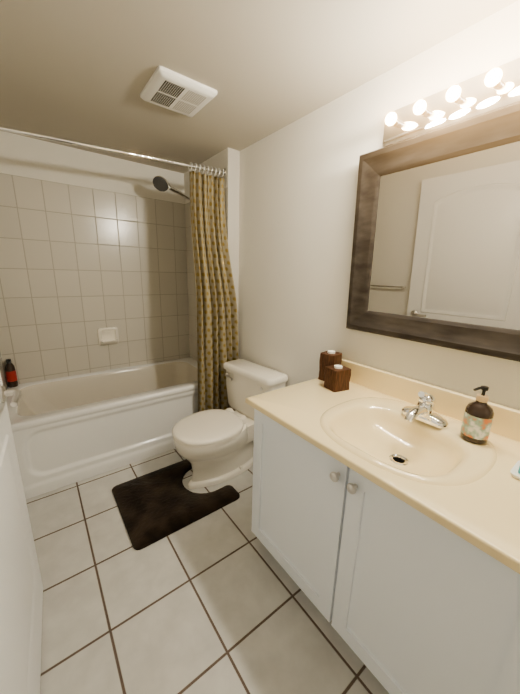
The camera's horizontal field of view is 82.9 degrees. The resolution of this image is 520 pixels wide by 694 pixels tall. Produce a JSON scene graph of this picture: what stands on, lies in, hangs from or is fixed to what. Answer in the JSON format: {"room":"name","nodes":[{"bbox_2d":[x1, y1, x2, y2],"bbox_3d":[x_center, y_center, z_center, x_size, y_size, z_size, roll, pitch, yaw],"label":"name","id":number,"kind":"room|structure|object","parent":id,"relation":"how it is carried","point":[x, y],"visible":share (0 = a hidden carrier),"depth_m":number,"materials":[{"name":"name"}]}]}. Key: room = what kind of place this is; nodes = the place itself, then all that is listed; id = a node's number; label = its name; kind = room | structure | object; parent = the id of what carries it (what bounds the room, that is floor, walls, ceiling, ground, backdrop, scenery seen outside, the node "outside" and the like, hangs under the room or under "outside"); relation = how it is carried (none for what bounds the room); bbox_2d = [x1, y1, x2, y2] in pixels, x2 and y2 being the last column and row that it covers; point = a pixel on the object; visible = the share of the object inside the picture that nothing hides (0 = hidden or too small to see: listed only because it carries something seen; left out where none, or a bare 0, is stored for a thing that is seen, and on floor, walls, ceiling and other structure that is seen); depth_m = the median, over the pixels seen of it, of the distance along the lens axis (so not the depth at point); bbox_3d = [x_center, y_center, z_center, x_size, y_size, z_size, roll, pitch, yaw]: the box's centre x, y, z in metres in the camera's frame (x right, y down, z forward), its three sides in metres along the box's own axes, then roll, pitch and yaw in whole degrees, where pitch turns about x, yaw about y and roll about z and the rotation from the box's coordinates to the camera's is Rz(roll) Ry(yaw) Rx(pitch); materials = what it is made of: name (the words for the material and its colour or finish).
{"room":"bathroom","nodes":[
{"label":"bathroom","id":0,"kind":"room"},
{"bbox_2d":[0,353,6,389],"bbox_3d":[-0.767,0.104,0.580,0.120,2.240,3.850,-9,18,-36],"label":"wall","id":1,"kind":"structure","parent":0,"point":[3,375],"depth_m":2.12,"materials":[{"name":"white paint"}]},
{"bbox_2d":[0,373,42,693],"bbox_3d":[-0.688,0.154,0.719,0.133,2.062,0.851,-9,18,-36],"label":"door","id":2,"kind":"structure","parent":1,"relation":"in","point":[21,595],"depth_m":0.90,"materials":[{"name":"white paint"}]},
{"bbox_2d":[0,131,189,385],"bbox_3d":[-1.383,-0.405,2.528,1.580,2.240,0.100,-9,18,-36],"label":"wall","id":3,"kind":"structure","parent":0,"point":[91,243],"depth_m":2.37,"materials":[{"name":"beige tile"}]},
{"bbox_2d":[97,327,118,344],"bbox_3d":[-1.313,-0.092,2.560,0.160,0.150,0.066,-9,18,-36],"label":"soap dish","id":4,"kind":"object","parent":3,"relation":"attached to","point":[107,335],"visible":1,"depth_m":2.57,"materials":[{"name":"white ceramic"}]},
{"bbox_2d":[26,440,388,693],"bbox_3d":[-0.169,1.121,1.397,1.780,0.100,3.950,-9,18,-36],"label":"floor","id":5,"kind":"structure","parent":0,"point":[218,602],"depth_m":1.24,"materials":[{"name":"tile"}]},
{"bbox_2d":[6,357,197,499],"bbox_3d":[-1.104,0.522,2.437,1.474,0.498,0.763,-9,18,-36],"label":"bathtub","id":6,"kind":"object","parent":5,"relation":"on","point":[67,430],"visible":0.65,"depth_m":2.12,"materials":[{"name":"white ceramic"}]},
{"bbox_2d":[5,359,17,387],"bbox_3d":[-1.861,0.193,2.199,0.060,0.213,0.060,-9,18,-36],"label":"shampoo bottle","id":7,"kind":"object","parent":6,"relation":"on","point":[11,374],"visible":1,"depth_m":2.18,"materials":[{"name":"brown plastic"}]},
{"bbox_2d":[112,459,239,549],"bbox_3d":[-0.539,0.927,1.882,0.645,0.014,0.555,-9,18,-36],"label":"bath mat","id":8,"kind":"object","parent":5,"relation":"on","point":[157,505],"visible":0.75,"depth_m":1.78,"materials":[{"name":"brown fabric"}]},
{"bbox_2d":[172,359,287,488],"bbox_3d":[-0.255,0.529,2.067,0.751,0.711,0.530,-9,18,-36],"label":"toilet","id":9,"kind":"object","parent":5,"relation":"on","point":[214,446],"visible":0.92,"depth_m":1.97,"materials":[{"name":"white ceramic"}]},
{"bbox_2d":[245,358,519,693],"bbox_3d":[0.665,0.716,0.988,0.628,0.930,1.662,-9,18,-36],"label":"bathroom vanity","id":10,"kind":"object","parent":5,"relation":"on","point":[387,535],"visible":0.85,"depth_m":0.95,"materials":[{"name":"painted wood"},{"name":"cultured marble"},{"name":"brushed nickel"}]},
{"bbox_2d":[318,350,341,380],"bbox_3d":[0.384,0.100,1.609,0.087,0.160,0.097,15,19,43],"label":"candle holder","id":11,"kind":"object","parent":10,"relation":"on","point":[329,357],"visible":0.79,"depth_m":1.58,"materials":[{"name":"brown wood"}]},
{"bbox_2d":[324,364,350,391],"bbox_3d":[0.392,0.152,1.491,0.102,0.118,0.092,-5,16,-25],"label":"candle holder","id":12,"kind":"object","parent":10,"relation":"on","point":[337,377],"visible":1,"depth_m":1.46,"materials":[{"name":"brown wood"}]},
{"bbox_2d":[401,391,448,428],"bbox_3d":[0.614,0.232,1.133,0.179,0.131,0.176,-9,18,-36],"label":"faucet","id":13,"kind":"object","parent":10,"relation":"on","point":[423,410],"visible":1,"depth_m":1.13,"materials":[{"name":"silver metal"}]},
{"bbox_2d":[460,385,493,443],"bbox_3d":[0.759,0.230,1.020,0.081,0.199,0.081,-9,18,-36],"label":"soap bottle","id":14,"kind":"object","parent":10,"relation":"on","point":[478,416],"visible":1,"depth_m":1.00,"materials":[{"name":"brown"}]},
{"bbox_2d":[510,460,519,479],"bbox_3d":[0.805,0.364,0.856,0.110,0.040,0.100,-9,18,-36],"label":"dish","id":15,"kind":"object","parent":10,"relation":"on","point":[515,471],"visible":1,"depth_m":0.87,"materials":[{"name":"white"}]},
{"bbox_2d":[184,148,239,360],"bbox_3d":[-0.442,-0.438,2.760,0.200,2.240,0.870,-9,18,-36],"label":"wall","id":16,"kind":"structure","parent":0,"point":[228,159],"depth_m":2.31,"materials":[{"name":"white paint"}]},
{"bbox_2d":[0,125,226,176],"bbox_3d":[-0.841,-1.149,1.728,1.476,0.123,0.056,-9,18,-36],"label":"rail","id":17,"kind":"object","parent":16,"relation":"attached to","point":[71,142],"visible":0.92,"depth_m":1.67,"materials":[{"name":"silver metal"}]},
{"bbox_2d":[188,162,238,411],"bbox_3d":[-0.340,-0.287,2.293,0.386,2.031,0.158,-9,18,-36],"label":"shower curtain","id":18,"kind":"object","parent":17,"relation":"hanging from","point":[217,329],"visible":0.92,"depth_m":2.21,"materials":[{"name":"fabric"}]},
{"bbox_2d":[153,176,189,199],"bbox_3d":[-0.640,-1.230,2.344,0.405,0.163,0.106,-9,18,-36],"label":"shower head","id":19,"kind":"object","parent":16,"relation":"attached to","point":[161,183],"visible":0.75,"depth_m":2.26},
{"bbox_2d":[0,0,517,172],"bbox_3d":[-0.105,-1.147,0.824,1.780,0.100,3.950,-9,18,-36],"label":"ceiling","id":20,"kind":"structure","parent":0,"point":[81,70],"depth_m":1.23,"materials":[{"name":"beige paint"}]},
{"bbox_2d":[140,65,216,116],"bbox_3d":[-0.408,-1.252,1.468,0.290,0.027,0.290,-9,18,-36],"label":"ceiling vent","id":21,"kind":"object","parent":20,"relation":"in","point":[166,88],"visible":1,"depth_m":1.43,"materials":[{"name":"white plastic"}]},
{"bbox_2d":[238,0,519,409],"bbox_3d":[0.794,-0.028,1.275,0.100,2.240,3.080,-9,18,-36],"label":"wall","id":22,"kind":"structure","parent":0,"point":[298,179],"depth_m":1.62,"materials":[{"name":"white paint"}]},
{"bbox_2d":[346,102,519,361],"bbox_3d":[0.782,-0.384,1.073,0.067,0.811,1.035,-9,18,-36],"label":"mirror","id":23,"kind":"object","parent":22,"relation":"attached to","point":[435,259],"visible":0.98,"depth_m":1.15,"materials":[{"name":"brown wood"}]},
{"bbox_2d":[382,58,519,146],"bbox_3d":[0.786,-0.852,0.944,0.093,0.130,0.870,-9,18,-36],"label":"sconce","id":24,"kind":"object","parent":22,"relation":"attached to","point":[496,88],"visible":0.98,"depth_m":1.05,"materials":[{"name":"white glass"}]}
]}

